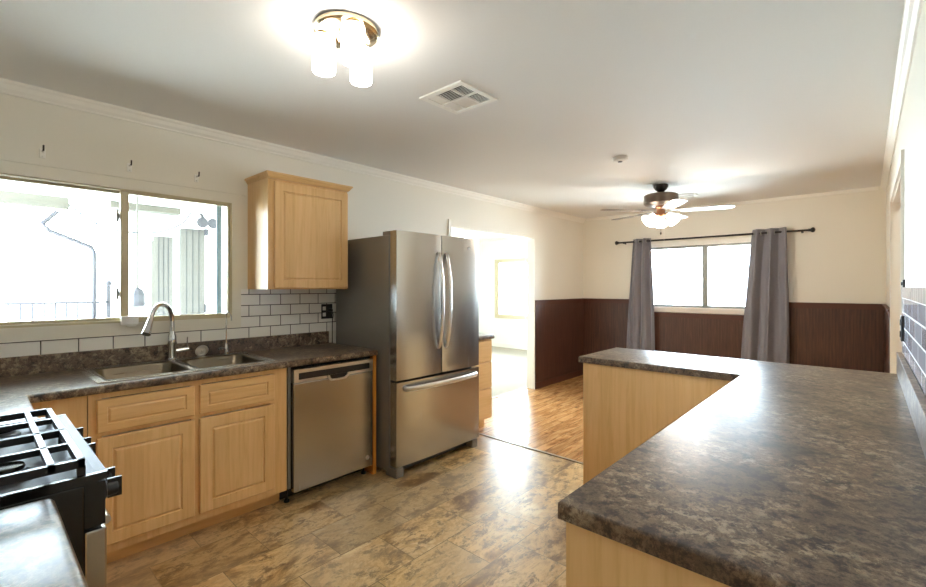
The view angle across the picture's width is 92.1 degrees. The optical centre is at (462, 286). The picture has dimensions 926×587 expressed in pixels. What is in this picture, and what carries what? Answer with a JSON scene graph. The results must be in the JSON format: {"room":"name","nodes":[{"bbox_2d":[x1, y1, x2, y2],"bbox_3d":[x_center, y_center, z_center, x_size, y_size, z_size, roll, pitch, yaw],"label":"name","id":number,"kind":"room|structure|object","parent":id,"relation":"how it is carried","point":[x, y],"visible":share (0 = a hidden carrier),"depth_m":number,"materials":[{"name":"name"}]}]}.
{"room":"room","nodes":[
{"label":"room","id":0,"kind":"room"},
{"bbox_2d":[0,93,582,436],"bbox_3d":[0.035,0.157,5.062,0.110,2.443,9.050,0,0,42],"label":"wall","id":1,"kind":"structure","parent":0,"point":[70,137],"depth_m":3.22,"materials":[{"name":"paint"}]},
{"bbox_2d":[39,145,45,158],"bbox_3d":[-2.260,-0.727,2.402,0.060,0.060,0.024,0,0,42],"label":"wall hook","id":2,"kind":"object","parent":1,"relation":"attached to","point":[42,152],"visible":1,"depth_m":2.41,"materials":[{"name":"white metal"}]},
{"bbox_2d":[0,157,246,342],"bbox_3d":[-2.053,-0.189,2.723,0.114,0.957,1.380,0,0,42],"label":"window","id":3,"kind":"structure","parent":1,"relation":"in","point":[17,170],"depth_m":2.70,"materials":[{"name":"paint"}]},
{"bbox_2d":[120,316,138,326],"bbox_3d":[-2.002,0.208,2.680,0.033,0.060,0.085,0,0,42],"label":"block","id":4,"kind":"object","parent":3,"relation":"attached to","point":[125,320],"visible":1,"depth_m":2.67,"materials":[{"name":"white plastic"}]},
{"bbox_2d":[127,160,131,171],"bbox_3d":[-2.002,-0.727,2.686,0.060,0.060,0.024,0,0,42],"label":"wall hook","id":5,"kind":"object","parent":1,"relation":"attached to","point":[129,165],"visible":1,"depth_m":2.70,"materials":[{"name":"white metal"}]},
{"bbox_2d":[0,331,328,376],"bbox_3d":[-1.981,0.435,2.739,0.021,0.137,2.580,0,0,42],"label":"backsplash","id":6,"kind":"structure","parent":1,"relation":"attached to","point":[31,364],"depth_m":2.71,"materials":[{"name":"laminate"}]},
{"bbox_2d":[0,289,335,357],"bbox_3d":[-1.653,0.192,3.110,0.008,0.348,3.590,0,0,42],"label":"backsplash","id":7,"kind":"structure","parent":1,"relation":"attached to","point":[264,312],"depth_m":3.25,"materials":[{"name":"tile"}]},
{"bbox_2d":[194,172,199,181],"bbox_3d":[-1.757,-0.727,2.957,0.060,0.060,0.024,0,0,42],"label":"wall hook","id":8,"kind":"object","parent":1,"relation":"attached to","point":[195,175],"visible":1,"depth_m":2.96,"materials":[{"name":"white metal"}]},
{"bbox_2d":[0,78,585,222],"bbox_3d":[-0.467,-1.032,4.392,0.044,0.066,7.083,0,0,42],"label":"trim","id":9,"kind":"structure","parent":1,"relation":"attached to","point":[8,87],"depth_m":3.07,"materials":[{"name":"white wood"}]},
{"bbox_2d":[244,170,352,288],"bbox_3d":[-1.211,-0.378,3.330,0.366,0.792,0.666,0,0,42],"label":"upper cabinet","id":10,"kind":"object","parent":1,"relation":"attached to","point":[298,226],"visible":1,"depth_m":3.17,"materials":[{"name":"brown wood"}]},
{"bbox_2d":[321,304,331,318],"bbox_3d":[-1.123,0.203,3.682,0.009,0.120,0.100,0,0,42],"label":"outlet plate","id":11,"kind":"object","parent":1,"relation":"attached to","point":[325,314],"visible":0.96,"depth_m":3.67,"materials":[{"name":"black plastic"}]},
{"bbox_2d":[328,308,333,342],"bbox_3d":[-1.087,0.627,3.691,0.044,0.901,0.044,0,0,42],"label":"power cord","id":12,"kind":"object","parent":1,"relation":"hanging from","point":[329,309],"visible":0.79,"depth_m":3.70,"materials":[{"name":"black plastic"}]},
{"bbox_2d":[448,219,534,388],"bbox_3d":[0.366,0.328,5.420,0.129,2.100,1.675,0,0,42],"label":"door frame","id":13,"kind":"structure","parent":1,"relation":"in","point":[530,241],"depth_m":6.03,"materials":[{"name":"white wood"}]},
{"bbox_2d":[492,387,526,398],"bbox_3d":[0.333,1.375,5.473,0.030,0.007,1.616,0,0,42],"label":"trim","id":14,"kind":"structure","parent":1,"relation":"attached to","point":[526,387],"depth_m":5.76,"materials":[{"name":"wood"}]},
{"bbox_2d":[479,433,582,463],"bbox_3d":[0.928,1.375,3.477,3.580,0.006,0.030,0,0,42],"label":"trim","id":15,"kind":"structure","parent":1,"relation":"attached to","point":[541,451],"depth_m":3.76,"materials":[{"name":"metal"}]},
{"bbox_2d":[535,298,583,388],"bbox_3d":[1.442,0.780,6.512,0.028,1.196,1.378,0,0,42],"label":"trim","id":16,"kind":"structure","parent":1,"relation":"attached to","point":[559,323],"depth_m":6.43,"materials":[{"name":"brown wood"}]},
{"bbox_2d":[107,346,582,586],"bbox_3d":[0.391,1.428,4.739,8.950,0.100,9.050,0,0,42],"label":"floor","id":17,"kind":"structure","parent":0,"point":[485,514],"depth_m":2.58,"materials":[{"name":"plastic"}]},
{"bbox_2d":[31,396,86,437],"bbox_3d":[-2.082,0.941,1.734,1.180,0.874,0.956,0,0,42],"label":"base cabinet","id":18,"kind":"object","parent":17,"relation":"on","point":[75,408],"visible":0.02,"depth_m":2.05,"materials":[{"name":"brown wood"}]},
{"bbox_2d":[0,331,377,423],"bbox_3d":[-1.532,0.435,2.352,1.205,0.137,2.608,0,0,42],"label":"countertop","id":19,"kind":"structure","parent":18,"relation":"on","point":[24,380],"depth_m":2.51,"materials":[{"name":"stone"}]},
{"bbox_2d":[141,302,188,360],"bbox_3d":[-1.802,0.275,2.681,0.096,0.362,0.356,0,0,5],"label":"kitchen faucet","id":20,"kind":"object","parent":19,"relation":"on","point":[172,337],"visible":1,"depth_m":2.76,"materials":[{"name":"silver metal"}]},
{"bbox_2d":[79,352,277,398],"bbox_3d":[-1.644,0.550,2.626,0.542,0.190,0.875,0,0,42],"label":"sink","id":21,"kind":"object","parent":19,"relation":"in","point":[132,371],"visible":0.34,"depth_m":2.63,"materials":[{"name":"metal"}]},
{"bbox_2d":[195,345,208,355],"bbox_3d":[-1.732,0.424,2.959,0.035,0.076,0.080,0,0,42],"label":"stopper","id":22,"kind":"object","parent":19,"relation":"on","point":[202,350],"visible":0.99,"depth_m":2.96,"materials":[{"name":"silver metal"}]},
{"bbox_2d":[218,312,231,354],"bbox_3d":[-1.601,0.312,2.986,0.070,0.289,0.084,0,0,42],"label":"filter faucet","id":23,"kind":"object","parent":19,"relation":"on","point":[225,348],"visible":1,"depth_m":3.01,"materials":[{"name":"silver metal"}]},
{"bbox_2d":[0,408,121,586],"bbox_3d":[-1.394,0.878,1.056,0.726,1.000,0.834,0,0,42],"label":"gas range","id":24,"kind":"object","parent":17,"relation":"on","point":[47,457],"visible":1,"depth_m":1.08,"materials":[{"name":"black metal"}]},
{"bbox_2d":[0,415,105,494],"bbox_3d":[-1.372,0.458,1.081,0.700,0.030,0.700,0,0,42],"label":"cooktop","id":25,"kind":"object","parent":24,"relation":"in","point":[90,476],"depth_m":1.09,"materials":[{"name":"metal"}]},
{"bbox_2d":[87,368,286,563],"bbox_3d":[-1.644,0.941,2.639,0.614,0.874,0.964,0,0,42],"label":"base cabinet","id":26,"kind":"object","parent":17,"relation":"on","point":[179,479],"visible":0.81,"depth_m":2.38,"materials":[{"name":"brown wood"}]},
{"bbox_2d":[279,356,372,502],"bbox_3d":[-1.083,0.944,3.221,0.604,0.868,0.635,0,0,42],"label":"dishwasher","id":27,"kind":"object","parent":17,"relation":"on","point":[329,404],"visible":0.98,"depth_m":2.98,"materials":[{"name":"silver metal"}]},
{"bbox_2d":[362,355,375,473],"bbox_3d":[-0.876,0.942,3.490,0.610,0.873,0.027,0,0,42],"label":"end panel","id":28,"kind":"object","parent":17,"relation":"on","point":[371,469],"visible":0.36,"depth_m":3.28,"materials":[{"name":"orange wood"}]},
{"bbox_2d":[336,230,478,478],"bbox_3d":[-0.434,0.485,3.755,0.869,1.785,0.909,0,0,42],"label":"refrigerator","id":29,"kind":"object","parent":17,"relation":"on","point":[412,298],"visible":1,"depth_m":3.40,"materials":[{"name":"silver metal"}]},
{"bbox_2d":[476,339,491,427],"bbox_3d":[-0.074,0.941,4.391,0.589,0.874,0.430,0,0,42],"label":"base cabinet","id":30,"kind":"object","parent":17,"relation":"on","point":[485,346],"visible":0.29,"depth_m":4.27,"materials":[{"name":"brown wood"}]},
{"bbox_2d":[479,333,494,340],"bbox_3d":[-0.071,0.484,4.388,0.636,0.040,0.439,0,0,42],"label":"countertop","id":31,"kind":"structure","parent":30,"relation":"on","point":[482,336],"depth_m":4.26,"materials":[{"name":"laminate"}]},
{"bbox_2d":[566,363,730,586],"bbox_3d":[0.928,0.942,1.987,1.526,0.873,2.428,0,0,42],"label":"base cabinet","id":32,"kind":"object","parent":17,"relation":"on","point":[623,408],"visible":0.12,"depth_m":2.64,"materials":[{"name":"brown wood"}]},
{"bbox_2d":[558,347,925,586],"bbox_3d":[0.930,0.427,1.983,1.575,0.154,2.472,0,0,42],"label":"countertop","id":33,"kind":"structure","parent":32,"relation":"on","point":[786,475],"depth_m":1.06,"materials":[{"name":"laminate"}]},
{"bbox_3d":[-0.866,0.942,0.466,0.755,0.872,0.689,0,0,42],"label":"cabinet","id":34,"kind":"object","parent":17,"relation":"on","visible":0},
{"bbox_2d":[0,499,87,586],"bbox_3d":[-0.863,0.485,0.468,0.774,0.042,0.715,0,0,42],"label":"countertop","id":35,"kind":"structure","parent":34,"relation":"on","point":[36,548],"depth_m":0.79,"materials":[{"name":"stone"}]},
{"bbox_2d":[0,0,904,241],"bbox_3d":[0.391,-1.125,4.739,8.950,0.120,9.050,0,0,42],"label":"ceiling","id":36,"kind":"structure","parent":0,"point":[719,101],"depth_m":2.35,"materials":[{"name":"paint"}]},
{"bbox_2d":[312,11,378,86],"bbox_3d":[-0.475,-0.973,1.845,0.269,0.182,0.268,0,0,42],"label":"ceiling lamp","id":37,"kind":"object","parent":36,"relation":"attached to","point":[354,34],"visible":1,"depth_m":1.79,"materials":[{"name":"white glass"}]},
{"bbox_2d":[312,31,335,76],"bbox_3d":[-0.573,-0.959,1.840,0.093,0.153,0.093,0,0,42],"label":"shade","id":38,"kind":"object","parent":37,"relation":"attached to","point":[323,42],"depth_m":1.80,"materials":[{"name":"white glass"}]},
{"bbox_2d":[341,20,364,67],"bbox_3d":[-0.433,-0.959,1.760,0.093,0.153,0.093,0,0,42],"label":"shade","id":39,"kind":"object","parent":37,"relation":"attached to","point":[352,31],"depth_m":1.72,"materials":[{"name":"white glass"}]},
{"bbox_2d":[350,45,371,86],"bbox_3d":[-0.441,-0.959,1.933,0.093,0.153,0.093,0,0,42],"label":"shade","id":40,"kind":"object","parent":37,"relation":"attached to","point":[362,76],"depth_m":1.91,"materials":[{"name":"glass"}]},
{"bbox_2d":[419,80,497,114],"bbox_3d":[-0.025,-1.059,2.510,0.317,0.011,0.308,0,0,42],"label":"ceiling vent","id":41,"kind":"object","parent":36,"relation":"in","point":[458,97],"visible":1,"depth_m":2.50,"materials":[{"name":"white metal"}]},
{"bbox_2d":[451,231,491,238],"bbox_3d":[0.077,-0.914,8.228,0.933,0.300,0.933,0,0,7],"label":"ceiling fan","id":42,"kind":"object","parent":36,"relation":"hanging from","point":[466,234],"visible":0.35,"depth_m":8.15,"materials":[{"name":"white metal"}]},
{"bbox_2d":[612,156,627,162],"bbox_3d":[1.297,-1.046,3.683,0.124,0.038,0.124,0,0,42],"label":"smoke detector","id":43,"kind":"object","parent":36,"relation":"attached to","point":[618,159],"visible":1,"depth_m":3.65,"materials":[{"name":"paint"}]},
{"bbox_2d":[601,183,734,266],"bbox_3d":[2.111,-0.634,4.701,1.270,0.860,1.232,0,0,42],"label":"ceiling fan","id":44,"kind":"object","parent":36,"relation":"hanging from","point":[660,200],"visible":1,"depth_m":4.59,"materials":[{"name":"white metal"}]},
{"bbox_2d":[642,213,656,226],"bbox_3d":[1.938,-0.699,4.657,0.142,0.152,0.147,0,0,42],"label":"shade","id":45,"kind":"object","parent":44,"relation":"attached to","point":[648,220],"depth_m":4.67,"materials":[{"name":"glass"}]},
{"bbox_2d":[654,218,667,227],"bbox_3d":[2.118,-0.693,4.803,0.139,0.140,0.133,0,0,-32],"label":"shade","id":46,"kind":"object","parent":44,"relation":"attached to","point":[659,222],"depth_m":4.76,"materials":[{"name":"glass"}]},
{"bbox_2d":[665,212,680,225],"bbox_3d":[2.143,-0.699,4.572,0.153,0.152,0.146,0,0,42],"label":"shade","id":47,"kind":"object","parent":44,"relation":"attached to","point":[673,219],"depth_m":4.59,"materials":[{"name":"glass"}]},
{"bbox_2d":[679,193,697,197],"bbox_3d":[2.541,-1.059,5.214,0.340,0.011,0.160,0,0,42],"label":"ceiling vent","id":48,"kind":"object","parent":36,"relation":"in","point":[688,194],"visible":0.56,"depth_m":5.15,"materials":[{"name":"white metal"}]},
{"bbox_2d":[479,238,526,345],"bbox_3d":[1.577,0.157,9.669,3.790,2.443,0.150,0,0,42],"label":"wall","id":49,"kind":"structure","parent":0,"point":[507,331],"depth_m":10.34,"materials":[{"name":"white paint"}]},
{"bbox_2d":[492,342,526,349],"bbox_3d":[1.522,1.333,9.608,3.790,0.090,0.015,0,0,42],"label":"baseboard","id":50,"kind":"structure","parent":49,"relation":"attached to","point":[514,346],"depth_m":10.03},
{"bbox_2d":[495,258,526,319],"bbox_3d":[1.347,0.048,9.824,1.560,1.340,0.110,0,0,42],"label":"window","id":51,"kind":"structure","parent":49,"relation":"in","point":[523,261],"depth_m":10.17,"materials":[{"name":"white wood"}]},
{"bbox_2d":[583,186,885,372],"bbox_3d":[3.704,0.157,5.493,5.050,2.443,0.150,0,0,42],"label":"wall","id":52,"kind":"structure","parent":0,"point":[843,260],"depth_m":5.20,"materials":[{"name":"paint"}]},
{"bbox_2d":[584,298,628,354],"bbox_3d":[2.213,0.780,6.723,0.862,1.196,0.028,0,0,42],"label":"trim","id":53,"kind":"structure","parent":52,"relation":"attached to","point":[605,320],"depth_m":6.78,"materials":[{"name":"brown wood"}]},
{"bbox_2d":[654,312,743,358],"bbox_3d":[3.133,0.867,5.890,1.620,1.023,0.028,0,0,42],"label":"trim","id":54,"kind":"structure","parent":52,"relation":"attached to","point":[715,335],"depth_m":5.90,"materials":[{"name":"brown wood"}]},
{"bbox_2d":[651,238,750,313],"bbox_3d":[3.151,-0.132,5.910,1.630,0.950,0.115,0,0,42],"label":"window","id":55,"kind":"structure","parent":52,"relation":"in","point":[704,308],"depth_m":5.89,"materials":[{"name":"metal"}]},
{"bbox_2d":[615,227,814,244],"bbox_3d":[3.129,-0.644,5.833,2.328,0.060,0.118,0,0,42],"label":"curtain rod","id":56,"kind":"object","parent":52,"relation":"attached to","point":[812,229],"visible":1,"depth_m":5.67,"materials":[{"name":"black metal"}]},
{"bbox_2d":[626,238,654,350],"bbox_3d":[2.520,0.318,6.346,0.438,2.000,0.089,0,0,42],"label":"curtain","id":57,"kind":"object","parent":56,"relation":"hanging from","point":[640,326],"visible":0.83,"depth_m":6.35,"materials":[{"name":"fabric"}]},
{"bbox_2d":[741,227,788,363],"bbox_3d":[3.610,0.312,5.358,0.086,2.012,0.516,0,0,-45],"label":"curtain","id":58,"kind":"object","parent":56,"relation":"hanging from","point":[765,336],"visible":0.74,"depth_m":5.31,"materials":[{"name":"fabric"}]},
{"bbox_2d":[586,186,877,220],"bbox_3d":[3.171,-1.048,5.862,3.344,0.035,0.020,0,0,42],"label":"trim","id":59,"kind":"structure","parent":52,"relation":"attached to","point":[876,187],"depth_m":5.37,"materials":[{"name":"white wood"}]},
{"bbox_2d":[789,302,883,372],"bbox_3d":[4.088,0.780,5.025,0.956,1.196,0.028,0,0,42],"label":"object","id":60,"kind":"structure","parent":52,"relation":"attached to","point":[832,335],"depth_m":4.96,"materials":[{"name":"brown wood"}]},
{"bbox_2d":[886,0,925,395],"bbox_3d":[2.080,0.157,1.984,0.125,2.443,7.233,0,0,42],"label":"wall","id":61,"kind":"structure","parent":0,"point":[911,136],"depth_m":1.87,"materials":[{"name":"paint"}]},
{"bbox_2d":[882,304,889,372],"bbox_3d":[3.919,0.780,4.128,0.028,1.196,1.560,0,0,42],"label":"trim","id":62,"kind":"structure","parent":61,"relation":"attached to","point":[886,308],"depth_m":4.01,"materials":[{"name":"brown wood"}]},
{"bbox_2d":[890,149,903,373],"bbox_3d":[2.916,0.323,2.918,0.139,2.110,1.560,0,0,42],"label":"door frame","id":63,"kind":"structure","parent":61,"relation":"in","point":[897,190],"depth_m":3.45,"materials":[{"name":"white wood"}]},
{"bbox_2d":[880,0,923,191],"bbox_3d":[2.067,-1.032,2.096,0.044,0.066,7.083,0,0,42],"label":"trim","id":64,"kind":"structure","parent":61,"relation":"attached to","point":[912,10],"depth_m":2.14,"materials":[{"name":"white wood"}]},
{"bbox_2d":[900,315,903,341],"bbox_3d":[2.252,0.213,2.291,0.014,0.130,0.080,0,0,42],"label":"wall outlet","id":65,"kind":"object","parent":61,"relation":"attached to","point":[901,316],"visible":1,"depth_m":2.26,"materials":[{"name":"black plastic"}]},
{"bbox_2d":[896,352,925,458],"bbox_3d":[1.501,0.407,1.467,0.022,0.114,2.470,0,0,42],"label":"backsplash","id":66,"kind":"structure","parent":61,"relation":"attached to","point":[915,398],"depth_m":1.54,"materials":[{"name":"laminate"}]},
{"bbox_2d":[901,287,925,304],"bbox_3d":[1.325,0.029,1.252,0.012,0.053,3.035,0,0,42],"label":"trim","id":67,"kind":"structure","parent":61,"relation":"attached to","point":[916,294],"depth_m":1.72,"materials":[{"name":"wood"}]},
{"bbox_2d":[902,298,925,394],"bbox_3d":[1.326,0.202,1.251,0.008,0.292,3.035,0,0,42],"label":"backsplash","id":68,"kind":"structure","parent":61,"relation":"attached to","point":[914,313],"depth_m":1.73,"materials":[{"name":"grey tile"}]},
{"label":"outside","id":69,"kind":"structure","parent":0,"visible":0},
{"bbox_3d":[-2.668,1.578,6.464,22.000,0.100,22.000,0,0,42],"label":"ground","id":70,"kind":"structure","parent":69,"visible":0},
{"bbox_2d":[0,190,68,210],"bbox_3d":[-4.589,0.348,3.226,0.100,2.360,2.620,0,0,42],"label":"beam","id":71,"kind":"structure","parent":70,"relation":"on","point":[6,197],"depth_m":3.99,"materials":[{"name":"white wood"}]},
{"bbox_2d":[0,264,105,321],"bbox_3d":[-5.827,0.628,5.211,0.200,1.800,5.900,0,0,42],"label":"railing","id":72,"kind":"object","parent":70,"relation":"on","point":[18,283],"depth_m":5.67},
{"bbox_2d":[0,280,111,321],"bbox_3d":[-4.040,0.733,3.459,0.052,1.590,2.103,0,0,42],"label":"railing","id":73,"kind":"object","parent":70,"relation":"on","point":[108,283],"visible":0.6,"depth_m":4.00,"materials":[{"name":"grey metal"}]},
{"bbox_2d":[40,210,96,317],"bbox_3d":[-3.607,0.417,4.087,0.038,2.223,0.394,0,0,42],"label":"drain pipe","id":74,"kind":"object","parent":70,"relation":"on","point":[54,213],"visible":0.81,"depth_m":4.20,"materials":[{"name":"grey metal"}]},
{"bbox_2d":[129,196,144,306],"bbox_3d":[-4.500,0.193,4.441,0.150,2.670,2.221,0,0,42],"label":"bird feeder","id":75,"kind":"object","parent":70,"relation":"on","point":[137,296],"visible":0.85,"depth_m":5.20,"materials":[{"name":"grey metal"}]},
{"bbox_2d":[150,240,155,315],"bbox_3d":[-3.858,0.478,5.552,0.060,2.100,0.050,0,0,42],"label":"patio post","id":76,"kind":"object","parent":70,"relation":"on","point":[152,243],"visible":0.36,"depth_m":5.53,"materials":[{"name":"white wood"}]},
{"bbox_2d":[106,205,224,316],"bbox_3d":[-4.119,0.038,6.531,0.600,2.980,1.850,0,0,42],"label":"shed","id":77,"kind":"object","parent":70,"relation":"on","point":[185,256],"visible":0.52,"depth_m":6.32,"materials":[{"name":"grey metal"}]},
{"bbox_2d":[107,200,180,215],"bbox_3d":[-4.240,-1.062,5.919,0.398,0.160,0.760,0,0,42],"label":"awning","id":78,"kind":"object","parent":77,"relation":"attached to","point":[114,205],"visible":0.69,"depth_m":5.83,"materials":[{"name":"white"}]},
{"bbox_2d":[197,213,215,234],"bbox_3d":[-3.794,-0.977,6.523,0.248,0.450,0.335,0,0,42],"label":"floodlight","id":79,"kind":"object","parent":77,"relation":"attached to","point":[202,222],"visible":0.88,"depth_m":6.47,"materials":[{"name":"grey metal"}]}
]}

